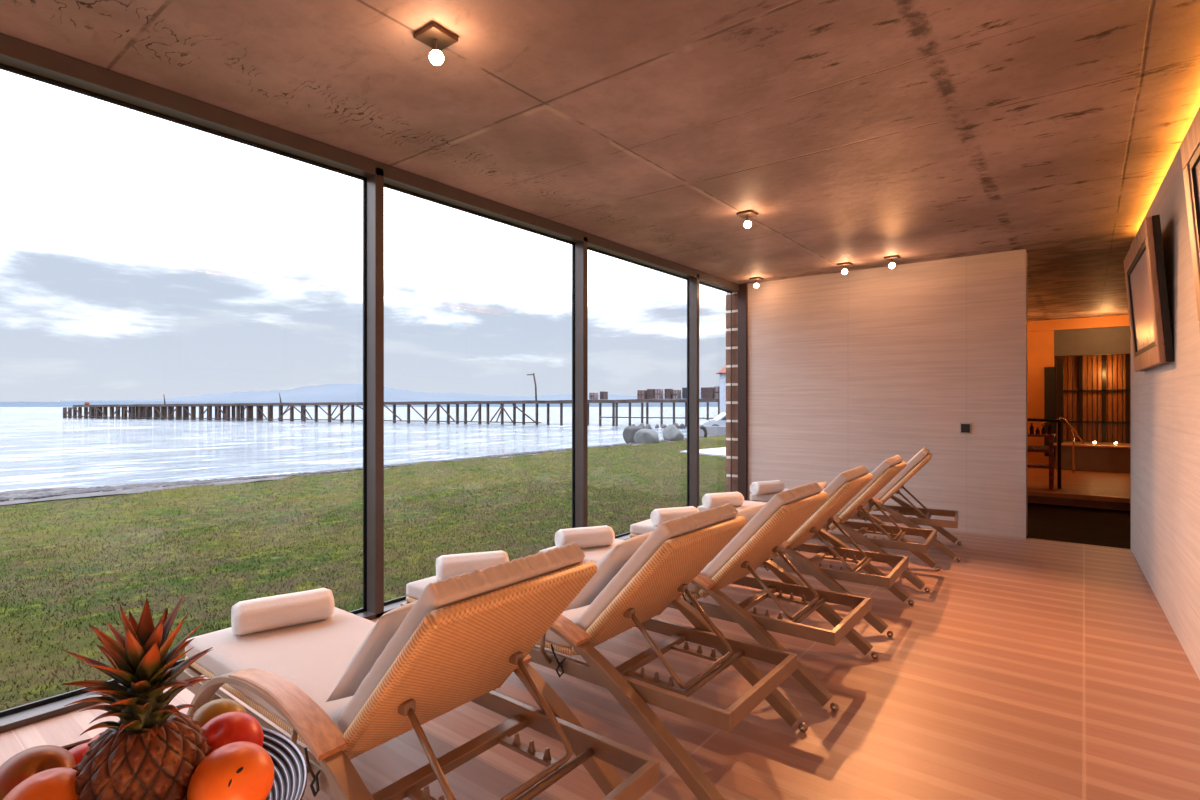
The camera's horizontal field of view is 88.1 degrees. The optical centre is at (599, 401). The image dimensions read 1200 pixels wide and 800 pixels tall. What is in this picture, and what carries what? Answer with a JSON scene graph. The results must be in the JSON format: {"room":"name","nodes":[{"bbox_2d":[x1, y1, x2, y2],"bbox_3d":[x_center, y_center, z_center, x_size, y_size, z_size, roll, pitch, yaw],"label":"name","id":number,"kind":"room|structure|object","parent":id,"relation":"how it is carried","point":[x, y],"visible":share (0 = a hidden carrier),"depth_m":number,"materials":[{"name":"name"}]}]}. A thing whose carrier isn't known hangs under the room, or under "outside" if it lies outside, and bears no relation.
{"room":"spa","nodes":[
{"label":"spa","id":0,"kind":"room"},
{"bbox_2d":[0,63,366,717],"bbox_3d":[-2.120,-0.055,3.190,0.021,2.840,2.040,0,0,38],"label":"window","id":1,"kind":"structure","parent":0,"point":[4,67],"depth_m":3.57,"materials":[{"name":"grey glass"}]},
{"bbox_2d":[0,438,700,504],"bbox_3d":[-5.904,2.059,23.639,14.000,1.211,70.000,0,0,38],"label":"ground","id":2,"kind":"structure","parent":0,"point":[138,489],"depth_m":10.54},
{"bbox_2d":[0,434,725,500],"bbox_3d":[-3.459,1.977,23.042,9.139,1.134,36.196,0,0,38],"label":"shore stones","id":3,"kind":"object","parent":2,"relation":"on","point":[75,490],"visible":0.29,"depth_m":11.99},
{"bbox_2d":[623,426,642,443],"bbox_3d":[1.333,1.342,23.702,0.912,0.866,1.008,0,0,-20],"label":"boulder","id":4,"kind":"object","parent":2,"relation":"on","point":[629,432],"visible":0.42,"depth_m":23.38,"materials":[{"name":"grey stone"}]},
{"bbox_2d":[634,429,658,443],"bbox_3d":[1.760,1.353,22.882,1.108,0.744,0.848,0,0,42],"label":"boulder","id":5,"kind":"object","parent":2,"relation":"on","point":[643,435],"visible":0.66,"depth_m":22.49,"materials":[{"name":"grey stone"}]},
{"bbox_2d":[663,425,683,440],"bbox_3d":[2.832,1.315,24.371,0.834,0.844,1.021,0,0,33],"label":"boulder","id":6,"kind":"object","parent":2,"relation":"on","point":[671,432],"visible":0.74,"depth_m":24.03,"materials":[{"name":"grey stone"}]},
{"bbox_2d":[0,407,717,498],"bbox_3d":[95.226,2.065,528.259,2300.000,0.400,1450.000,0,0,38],"label":"sea water","id":7,"kind":"object","parent":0,"point":[40,448],"depth_m":30.03,"materials":[{"name":"blue liquid"}]},
{"bbox_2d":[63,398,719,426],"bbox_3d":[-25.716,1.103,60.029,77.061,2.725,3.200,0,0,20],"label":"pier","id":8,"kind":"object","parent":7,"relation":"in","point":[139,411],"visible":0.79,"depth_m":58.46,"materials":[{"name":"brown wood"}]},
{"bbox_2d":[527,373,536,399],"bbox_3d":[-5.641,-1.255,51.346,1.070,2.266,0.190,0,0,38],"label":"lamp post","id":9,"kind":"object","parent":8,"relation":"on","point":[533,374],"visible":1,"depth_m":51.08,"materials":[{"name":"grey metal"}]},
{"bbox_2d":[589,393,597,399],"bbox_3d":[-0.498,-0.478,50.684,0.409,0.572,1.040,0,0,20],"label":"crate","id":10,"kind":"object","parent":8,"relation":"on","point":[592,396],"visible":1,"depth_m":50.27,"materials":[{"name":"wood"}]},
{"bbox_2d":[600,391,607,399],"bbox_3d":[0.318,-0.524,50.382,0.333,0.650,1.040,0,0,20],"label":"crate","id":11,"kind":"object","parent":8,"relation":"on","point":[603,395],"visible":1,"depth_m":49.99,"materials":[{"name":"brown wood"}]},
{"bbox_2d":[637,390,646,398],"bbox_3d":[3.409,-0.583,49.239,0.636,0.715,1.040,0,0,20],"label":"crate","id":12,"kind":"object","parent":8,"relation":"on","point":[641,394],"visible":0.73,"depth_m":48.78,"materials":[{"name":"brown wood"}]},
{"bbox_2d":[647,389,653,398],"bbox_3d":[4.103,-0.626,48.983,0.553,0.790,1.040,0,0,20],"label":"crate","id":13,"kind":"object","parent":8,"relation":"on","point":[650,392],"visible":0.73,"depth_m":48.50,"materials":[{"name":"brown wood"}]},
{"bbox_2d":[654,389,662,398],"bbox_3d":[4.637,-0.629,48.785,0.472,0.787,1.040,0,0,20],"label":"crate","id":14,"kind":"object","parent":8,"relation":"on","point":[658,393],"visible":0.98,"depth_m":48.36,"materials":[{"name":"brown wood"}]},
{"bbox_2d":[664,389,672,398],"bbox_3d":[5.393,-0.633,48.506,0.470,0.783,1.040,0,0,20],"label":"crate","id":15,"kind":"object","parent":8,"relation":"on","point":[668,393],"visible":0.93,"depth_m":48.09,"materials":[{"name":"brown wood"}]},
{"bbox_2d":[672,390,680,398],"bbox_3d":[5.992,-0.598,48.285,0.468,0.701,1.040,0,0,20],"label":"crate","id":16,"kind":"object","parent":8,"relation":"on","point":[676,394],"visible":1,"depth_m":47.82,"materials":[{"name":"brown wood"}]},
{"bbox_2d":[682,388,686,398],"bbox_3d":[6.733,-0.680,48.011,0.542,0.852,1.040,0,0,20],"label":"crate","id":17,"kind":"object","parent":8,"relation":"on","point":[684,390],"visible":0.54,"depth_m":47.59,"materials":[{"name":"wood"}]},
{"bbox_2d":[701,387,714,398],"bbox_3d":[8.261,-0.688,47.446,0.919,0.842,1.040,0,0,20],"label":"crate","id":18,"kind":"object","parent":8,"relation":"on","point":[706,392],"visible":0.91,"depth_m":47.01,"materials":[{"name":"brown wood"}]},
{"bbox_2d":[714,386,719,397],"bbox_3d":[9.118,-0.730,47.129,0.684,0.912,1.040,0,0,20],"label":"crate","id":19,"kind":"object","parent":8,"relation":"on","point":[716,388],"visible":0.52,"depth_m":46.71,"materials":[{"name":"brown wood"}]},
{"bbox_2d":[0,401,717,406],"bbox_3d":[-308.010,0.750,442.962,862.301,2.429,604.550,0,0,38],"label":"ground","id":20,"kind":"structure","parent":0,"point":[2,404],"depth_m":266.05,"materials":[{"name":"blue liquid"}]},
{"bbox_2d":[0,435,725,710],"bbox_3d":[-2.821,1.505,10.036,9.538,0.084,40.350,0,0,38],"label":"ground","id":21,"kind":"structure","parent":0,"point":[64,535],"depth_m":6.92,"materials":[{"name":"green plant"}]},
{"bbox_2d":[699,425,707,436],"bbox_3d":[4.341,1.228,26.000,0.340,0.565,0.190,0,0,0],"label":"bollard","id":22,"kind":"object","parent":21,"relation":"on","point":[703,427],"visible":0.97,"depth_m":25.93,"materials":[{"name":"grey metal"}]},
{"bbox_2d":[60,384,719,401],"bbox_3d":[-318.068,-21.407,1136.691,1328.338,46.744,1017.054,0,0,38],"label":"mountain","id":23,"kind":"structure","parent":0,"point":[327,392],"depth_m":862.40},
{"bbox_2d":[384,183,574,605],"bbox_3d":[-0.853,-0.055,4.814,0.021,2.840,2.040,0,0,38],"label":"window","id":24,"kind":"structure","parent":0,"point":[385,185],"depth_m":5.59,"materials":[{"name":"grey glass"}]},
{"bbox_2d":[0,0,1199,321],"bbox_3d":[3.240,-1.675,5.336,5.860,0.300,20.000,0,0,38],"label":"ceiling","id":25,"kind":"structure","parent":0,"point":[860,133],"depth_m":3.18,"materials":[{"name":"concrete"}]},
{"bbox_2d":[414,22,457,65],"bbox_3d":[-0.680,-1.461,2.574,0.130,0.126,0.130,0,0,38],"label":"ceiling spotlight","id":26,"kind":"object","parent":25,"relation":"attached to","point":[432,35],"visible":1,"depth_m":2.56,"materials":[{"name":"brown metal"}]},
{"bbox_2d":[736,210,757,227],"bbox_3d":[1.187,-1.462,4.998,0.130,0.124,0.130,0,0,38],"label":"ceiling spotlight","id":27,"kind":"object","parent":25,"relation":"attached to","point":[747,214],"visible":1,"depth_m":4.97,"materials":[{"name":"brown metal"}]},
{"bbox_2d":[749,277,762,287],"bbox_3d":[1.924,-1.463,7.632,0.130,0.123,0.130,0,0,38],"label":"ceiling spotlight","id":28,"kind":"object","parent":25,"relation":"attached to","point":[756,285],"visible":1,"depth_m":7.61,"materials":[{"name":"brown metal"}]},
{"bbox_2d":[837,262,851,273],"bbox_3d":[2.699,-1.464,6.837,0.130,0.121,0.130,0,0,38],"label":"ceiling spotlight","id":29,"kind":"object","parent":25,"relation":"attached to","point":[846,264],"visible":1,"depth_m":6.81,"materials":[{"name":"brown metal"}]},
{"bbox_2d":[884,255,899,267],"bbox_3d":[3.066,-1.463,6.512,0.130,0.122,0.130,0,0,38],"label":"ceiling spotlight","id":30,"kind":"object","parent":25,"relation":"attached to","point":[894,257],"visible":1,"depth_m":6.49,"materials":[{"name":"brown metal"}]},
{"bbox_2d":[0,503,1199,799],"bbox_3d":[1.394,1.425,2.972,5.860,0.120,14.000,0,0,38],"label":"floor","id":31,"kind":"structure","parent":0,"point":[1028,668],"depth_m":2.81,"materials":[{"name":"wood"}]},
{"bbox_2d":[176,543,659,799],"bbox_3d":[-0.734,0.900,2.102,1.866,0.930,0.784,0,0,38],"label":"sun lounger","id":32,"kind":"object","parent":31,"relation":"on","point":[465,634],"visible":0.92,"depth_m":1.81,"materials":[{"name":"beige wood"}]},
{"bbox_2d":[231,588,333,635],"bbox_3d":[-1.315,0.866,2.580,0.370,0.124,0.150,0,0,-36],"label":"rolled towel","id":33,"kind":"object","parent":32,"relation":"on","point":[297,608],"visible":1,"depth_m":2.53,"materials":[{"name":"white fabric"}]},
{"bbox_2d":[326,601,416,701],"bbox_3d":[-0.553,0.738,1.961,0.296,0.318,0.500,0,0,38],"label":"pillow","id":34,"kind":"object","parent":32,"relation":"on","point":[386,626],"visible":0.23,"depth_m":1.76,"materials":[{"name":"fabric"}]},
{"bbox_2d":[401,503,807,799],"bbox_3d":[-0.097,0.900,2.854,1.866,0.930,0.784,0,0,38],"label":"sun lounger","id":35,"kind":"object","parent":31,"relation":"on","point":[657,575],"visible":0.85,"depth_m":2.41,"materials":[{"name":"brown wood"}]},
{"bbox_2d":[436,550,508,579],"bbox_3d":[-0.676,0.866,3.293,0.370,0.124,0.150,0,0,-21],"label":"rolled towel","id":36,"kind":"object","parent":35,"relation":"on","point":[451,565],"visible":0.7,"depth_m":3.23,"materials":[{"name":"white fabric"}]},
{"bbox_2d":[564,531,652,610],"bbox_3d":[0.107,0.723,2.720,0.296,0.318,0.500,0,0,38],"label":"pillow","id":37,"kind":"object","parent":35,"relation":"on","point":[610,564],"visible":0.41,"depth_m":2.53,"materials":[{"name":"fabric"}]},
{"bbox_2d":[539,482,878,711],"bbox_3d":[0.521,0.900,3.571,1.866,0.930,0.784,0,0,37],"label":"sun lounger","id":38,"kind":"object","parent":31,"relation":"on","point":[763,535],"visible":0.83,"depth_m":3.12,"materials":[{"name":"brown wood"}]},
{"bbox_2d":[555,525,614,547],"bbox_3d":[-0.097,0.866,3.970,0.370,0.124,0.150,0,0,-23],"label":"rolled towel","id":39,"kind":"object","parent":38,"relation":"on","point":[596,536],"visible":0.94,"depth_m":3.92,"materials":[{"name":"white fabric"}]},
{"bbox_2d":[710,505,763,561],"bbox_3d":[0.697,0.738,3.424,0.296,0.318,0.500,0,0,37],"label":"pillow","id":40,"kind":"object","parent":38,"relation":"on","point":[748,513],"visible":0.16,"depth_m":3.34,"materials":[{"name":"fabric"}]},
{"bbox_2d":[627,465,913,636],"bbox_3d":[1.146,0.900,4.419,1.866,0.930,0.784,0,0,36],"label":"sun lounger","id":41,"kind":"object","parent":31,"relation":"on","point":[847,484],"visible":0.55,"depth_m":3.97,"materials":[{"name":"brown wood"}]},
{"bbox_2d":[650,506,698,525],"bbox_3d":[0.574,0.866,4.715,0.370,0.124,0.150,0,0,-23],"label":"rolled towel","id":42,"kind":"object","parent":41,"relation":"on","point":[657,516],"visible":0.6,"depth_m":4.65,"materials":[{"name":"white fabric"}]},
{"bbox_2d":[818,482,825,492],"bbox_3d":[1.349,0.723,4.286,0.296,0.318,0.500,0,0,36],"label":"pillow","id":43,"kind":"object","parent":41,"relation":"on","point":[822,484],"visible":0.04,"depth_m":4.33,"materials":[{"name":"fabric"}]},
{"bbox_2d":[697,455,940,591],"bbox_3d":[1.793,0.900,5.255,1.866,0.930,0.784,0,0,35],"label":"sun lounger","id":44,"kind":"object","parent":31,"relation":"on","point":[888,469],"visible":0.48,"depth_m":4.80,"materials":[{"name":"brown wood"}]},
{"bbox_2d":[702,492,743,507],"bbox_3d":[1.091,0.866,5.491,0.370,0.124,0.150,0,0,-23],"label":"rolled towel","id":45,"kind":"object","parent":44,"relation":"on","point":[712,500],"visible":0.95,"depth_m":5.43,"materials":[{"name":"white fabric"}]},
{"bbox_2d":[750,447,961,560],"bbox_3d":[2.466,0.900,6.083,1.866,0.930,0.784,0,0,31],"label":"sun lounger","id":46,"kind":"object","parent":31,"relation":"on","point":[922,457],"visible":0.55,"depth_m":5.63,"materials":[{"name":"brown wood"}]},
{"bbox_2d":[750,480,784,494],"bbox_3d":[1.703,0.866,6.308,0.370,0.124,0.150,0,0,-29],"label":"rolled towel","id":47,"kind":"object","parent":46,"relation":"on","point":[774,486],"visible":1,"depth_m":6.24,"materials":[{"name":"white fabric"}]},
{"bbox_2d":[1027,461,1130,510],"bbox_3d":[8.201,1.345,10.343,4.200,0.280,6.000,0,0,38],"label":"platform","id":48,"kind":"object","parent":31,"relation":"on","point":[1079,482],"visible":0.33,"depth_m":8.84,"materials":[{"name":"brown wood"}]},
{"bbox_2d":[1027,433,1055,489],"bbox_3d":[6.174,0.830,8.818,0.480,0.750,0.420,0,0,38],"label":"console table","id":49,"kind":"object","parent":48,"relation":"on","point":[1050,466],"visible":0.51,"depth_m":8.58,"materials":[{"name":"red wood"}]},
{"bbox_2d":[1030,423,1033,433],"bbox_3d":[6.124,0.376,8.794,0.048,0.158,0.047,0,0,38],"label":"bottle","id":50,"kind":"object","parent":49,"relation":"on","point":[1031,426],"visible":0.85,"depth_m":8.78,"materials":[{"name":"orange glass"}]},
{"bbox_2d":[1027,448,1053,452],"bbox_3d":[6.174,0.685,8.818,0.440,0.030,0.380,0,0,38],"label":"shelf","id":51,"kind":"object","parent":49,"relation":"attached to","point":[1051,450],"depth_m":8.62,"materials":[{"name":"red wood"}]},
{"bbox_2d":[1027,463,1053,468],"bbox_3d":[6.174,0.905,8.818,0.440,0.030,0.380,0,0,38],"label":"shelf","id":52,"kind":"object","parent":49,"relation":"attached to","point":[1030,465],"depth_m":8.69,"materials":[{"name":"red wood"}]},
{"bbox_2d":[1034,445,1048,449],"bbox_3d":[6.234,0.644,8.733,0.180,0.050,0.200,0,0,38],"label":"folded towel","id":53,"kind":"object","parent":49,"relation":"on","point":[1037,447],"visible":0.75,"depth_m":8.66,"materials":[{"name":"fabric"}]},
{"bbox_2d":[1041,425,1045,433],"bbox_3d":[6.231,0.391,8.710,0.048,0.128,0.047,0,0,38],"label":"bottle","id":54,"kind":"object","parent":49,"relation":"on","point":[1043,430],"visible":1,"depth_m":8.70,"materials":[{"name":"orange glass"}]},
{"bbox_2d":[1047,423,1051,434],"bbox_3d":[6.285,0.376,8.668,0.048,0.158,0.047,0,0,38],"label":"bottle","id":55,"kind":"object","parent":49,"relation":"on","point":[1049,428],"visible":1,"depth_m":8.66,"materials":[{"name":"orange glass"}]},
{"bbox_2d":[1027,418,1060,488],"bbox_3d":[6.187,0.715,8.770,0.543,0.980,0.044,0,0,38],"label":"railing","id":56,"kind":"object","parent":48,"relation":"on","point":[1028,419],"visible":0.83,"depth_m":8.61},
{"bbox_2d":[1044,360,1062,456],"bbox_3d":[8.360,0.215,11.425,0.280,1.980,0.060,0,0,38],"label":"door","id":57,"kind":"structure","parent":48,"relation":"on","point":[1053,376],"depth_m":11.41,"materials":[{"name":"brown wood"}]},
{"bbox_2d":[1041,417,1084,472],"bbox_3d":[7.891,0.728,10.585,0.614,0.955,0.030,0,0,38],"label":"handrail","id":58,"kind":"object","parent":48,"relation":"on","point":[1074,433],"visible":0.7,"depth_m":10.48,"materials":[{"name":"silver metal"}]},
{"bbox_2d":[1027,490,1130,502],"bbox_3d":[6.325,1.225,7.939,4.200,0.060,0.100,0,0,38],"label":"trim","id":59,"kind":"structure","parent":48,"relation":"attached to","point":[1029,492],"depth_m":8.00,"materials":[{"name":"brown wood"}]},
{"bbox_2d":[1054,441,1130,472],"bbox_3d":[8.992,0.978,11.071,1.430,0.455,1.080,0,0,38],"label":"hot tub","id":60,"kind":"object","parent":48,"relation":"on","point":[1101,457],"visible":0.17,"depth_m":10.74,"materials":[{"name":"brown wood"}]},
{"bbox_3d":[-0.569,0.961,0.686,0.350,0.808,0.350,0,0,38],"label":"side table","id":61,"kind":"object","parent":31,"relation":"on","visible":0},
{"bbox_2d":[62,727,307,799],"bbox_3d":[-0.569,0.511,0.686,0.444,0.090,0.444,0,0,-35],"label":"fruit bowl","id":62,"kind":"object","parent":61,"relation":"on","point":[290,767],"visible":0.22,"depth_m":0.81,"materials":[{"name":"metal"}]},
{"bbox_2d":[0,745,75,799],"bbox_3d":[-0.667,0.451,0.730,0.080,0.081,0.083,0,0,38],"label":"apple","id":63,"kind":"object","parent":62,"relation":"in","point":[29,762],"visible":0.52,"depth_m":0.72,"materials":[{"name":"orange food"}]},
{"bbox_2d":[3,767,78,799],"bbox_3d":[-0.585,0.434,0.655,0.084,0.079,0.084,0,0,38],"label":"orange","id":64,"kind":"object","parent":62,"relation":"in","point":[54,783],"visible":0.85,"depth_m":0.64,"materials":[{"name":"orange food"}]},
{"bbox_2d":[68,742,89,764],"bbox_3d":[-0.642,0.465,0.775,0.073,0.071,0.073,0,0,38],"label":"nectarine","id":65,"kind":"object","parent":62,"relation":"in","point":[80,750],"visible":0.13,"depth_m":0.77,"materials":[{"name":"red food"}]},
{"bbox_2d":[89,730,105,741],"bbox_3d":[-0.661,0.479,0.840,0.070,0.066,0.070,0,0,38],"label":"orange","id":66,"kind":"object","parent":62,"relation":"in","point":[98,735],"visible":0.06,"depth_m":0.83,"materials":[{"name":"orange food"}]},
{"bbox_2d":[61,593,212,799],"bbox_3d":[-0.512,0.376,0.703,0.140,0.314,0.142,0,0,38],"label":"pineapple","id":67,"kind":"object","parent":62,"relation":"in","point":[154,750],"visible":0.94,"depth_m":0.68,"materials":[{"name":"green plant"}]},
{"bbox_2d":[193,698,245,727],"bbox_3d":[-0.527,0.446,0.851,0.071,0.074,0.074,0,0,38],"label":"apple","id":68,"kind":"object","parent":62,"relation":"on","point":[208,711],"visible":0.34,"depth_m":0.84,"materials":[{"name":"yellow food"}]},
{"bbox_2d":[187,741,273,799],"bbox_3d":[-0.415,0.431,0.700,0.085,0.080,0.085,0,0,38],"label":"fruit","id":69,"kind":"object","parent":62,"relation":"in","point":[241,770],"visible":1,"depth_m":0.68,"materials":[{"name":"orange food"}]},
{"bbox_2d":[202,711,263,753],"bbox_3d":[-0.466,0.431,0.775,0.081,0.078,0.080,0,0,38],"label":"apple","id":70,"kind":"object","parent":62,"relation":"in","point":[223,729],"visible":0.44,"depth_m":0.76,"materials":[{"name":"red food"}]},
{"bbox_2d":[588,247,688,538],"bbox_3d":[0.413,-0.055,6.436,0.021,2.840,2.035,0,0,38],"label":"window","id":71,"kind":"structure","parent":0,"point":[589,248],"depth_m":7.21,"materials":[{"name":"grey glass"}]},
{"bbox_2d":[680,447,725,456],"bbox_3d":[4.344,1.472,18.630,3.833,0.065,2.361,0,0,-37],"label":"ground","id":72,"kind":"structure","parent":0,"point":[712,451],"depth_m":18.04,"materials":[{"name":"grey concrete"}]},
{"bbox_2d":[699,426,725,436],"bbox_3d":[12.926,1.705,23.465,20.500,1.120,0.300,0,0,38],"label":"boat","id":73,"kind":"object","parent":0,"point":[712,430],"depth_m":29.20,"materials":[{"name":"white plastic"}]},
{"bbox_2d":[726,292,737,491],"bbox_3d":[1.955,-0.100,8.423,0.187,3.170,0.715,0,0,38],"label":"wall","id":74,"kind":"structure","parent":0,"point":[735,294],"depth_m":8.14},
{"bbox_2d":[0,33,738,732],"bbox_3d":[-1.620,-0.079,3.726,0.100,2.888,11.080,0,0,38],"label":"window frame","id":75,"kind":"structure","parent":74,"relation":"attached to","point":[14,52],"depth_m":3.93,"materials":[{"name":"black metal"}]},
{"bbox_2d":[699,282,732,491],"bbox_3d":[1.395,-0.055,7.693,0.021,2.840,1.115,0,0,38],"label":"window","id":76,"kind":"structure","parent":74,"relation":"in","point":[701,283],"depth_m":8.11,"materials":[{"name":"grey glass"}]},
{"bbox_2d":[748,249,1026,538],"bbox_3d":[3.093,-0.080,7.214,3.088,2.890,0.220,0,0,38],"label":"wall","id":77,"kind":"structure","parent":0,"point":[867,368],"depth_m":6.86,"materials":[{"name":"stone"}]},
{"bbox_2d":[738,284,747,500],"bbox_3d":[1.845,-0.080,8.019,0.120,2.889,0.044,0,0,38],"label":"trim","id":78,"kind":"structure","parent":77,"relation":"attached to","point":[743,288],"depth_m":8.00,"materials":[{"name":"brown wood"}]},
{"bbox_2d":[959,422,971,433],"bbox_3d":[3.824,0.275,6.488,0.110,0.120,0.023,0,0,38],"label":"thermostat","id":79,"kind":"object","parent":77,"relation":"attached to","point":[964,428],"visible":1,"depth_m":6.48,"materials":[{"name":"plastic"}]},
{"bbox_2d":[1027,330,1053,463],"bbox_3d":[7.899,-0.065,12.102,1.560,2.540,0.200,0,0,38],"label":"wall","id":80,"kind":"structure","parent":0,"point":[1040,344],"depth_m":11.70,"materials":[{"name":"paint"}]},
{"bbox_2d":[1027,315,1129,331],"bbox_3d":[8.445,-1.430,11.549,3.100,0.190,0.100,0,0,38],"label":"trim","id":81,"kind":"structure","parent":80,"relation":"attached to","point":[1121,320],"depth_m":11.27,"materials":[{"name":"paint"}]},
{"bbox_2d":[1054,326,1130,355],"bbox_3d":[9.097,-1.105,11.116,1.540,0.500,0.120,0,0,38],"label":"trim","id":82,"kind":"structure","parent":80,"relation":"attached to","point":[1105,340],"depth_m":11.19,"materials":[{"name":"brown"}]},
{"bbox_2d":[1054,354,1122,460],"bbox_3d":[9.306,-0.080,12.652,3.100,2.890,0.200,0,0,38],"label":"wall","id":83,"kind":"structure","parent":0,"point":[1117,354],"depth_m":12.17,"materials":[{"name":"brown wood"}]},
{"bbox_2d":[1131,107,1199,679],"bbox_3d":[1.657,-0.043,1.225,0.070,2.815,11.178,0,0,36],"label":"wall","id":84,"kind":"structure","parent":0,"point":[1165,399],"depth_m":3.70,"materials":[{"name":"paint"}]},
{"bbox_2d":[1123,215,1173,371],"bbox_3d":[3.796,-0.679,4.269,0.193,0.887,1.440,0,0,36],"label":"framed picture","id":85,"kind":"object","parent":84,"relation":"attached to","point":[1144,265],"visible":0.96,"depth_m":3.96,"materials":[{"name":"brown wood"}]},
{"bbox_2d":[1130,250,1154,350],"bbox_3d":[3.763,-0.678,4.293,0.056,0.594,1.150,0,0,36],"label":"print","id":86,"kind":"object","parent":85,"relation":"attached to","point":[1140,297],"depth_m":4.32},
{"bbox_2d":[1181,109,1199,330],"bbox_3d":[2.216,-0.679,2.108,0.193,0.887,1.350,0,0,36],"label":"framed picture","id":87,"kind":"object","parent":84,"relation":"attached to","point":[1190,147],"visible":1,"depth_m":2.60,"materials":[{"name":"brown wood"}]},
{"bbox_2d":[1195,161,1199,207],"bbox_3d":[2.184,-0.678,2.132,0.056,0.594,1.060,0,0,36],"label":"print","id":88,"kind":"object","parent":87,"relation":"attached to","point":[1197,163],"depth_m":2.57},
{"bbox_3d":[7.926,-0.080,8.446,0.100,2.890,7.930,0,0,38],"label":"wall","id":89,"kind":"structure","parent":0,"visible":0},
{"bbox_2d":[1054,354,1130,442],"bbox_3d":[9.495,-0.070,11.840,1.637,1.770,0.072,0,0,38],"label":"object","id":90,"kind":"object","parent":89,"relation":"attached to","point":[1082,390],"visible":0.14,"depth_m":11.84,"materials":[{"name":"brown wood"}]},
{"bbox_3d":[40.235,2.060,24.727,87.000,0.410,35.500,0,0,38],"label":"gravel ground","id":91,"kind":"structure","parent":0,"visible":0},
{"bbox_2d":[699,411,725,425],"bbox_3d":[7.770,1.145,35.985,4.016,1.420,1.730,0,0,0],"label":"car","id":92,"kind":"object","parent":91,"relation":"on","point":[720,420],"visible":0.19,"depth_m":35.15,"materials":[{"name":"white paint"}]},
{"bbox_2d":[716,365,725,413],"bbox_3d":[9.945,-0.635,43.959,3.300,4.300,2.200,0,0,4],"label":"tower house","id":93,"kind":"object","parent":91,"relation":"on","point":[722,371],"visible":0.11,"depth_m":43.27,"materials":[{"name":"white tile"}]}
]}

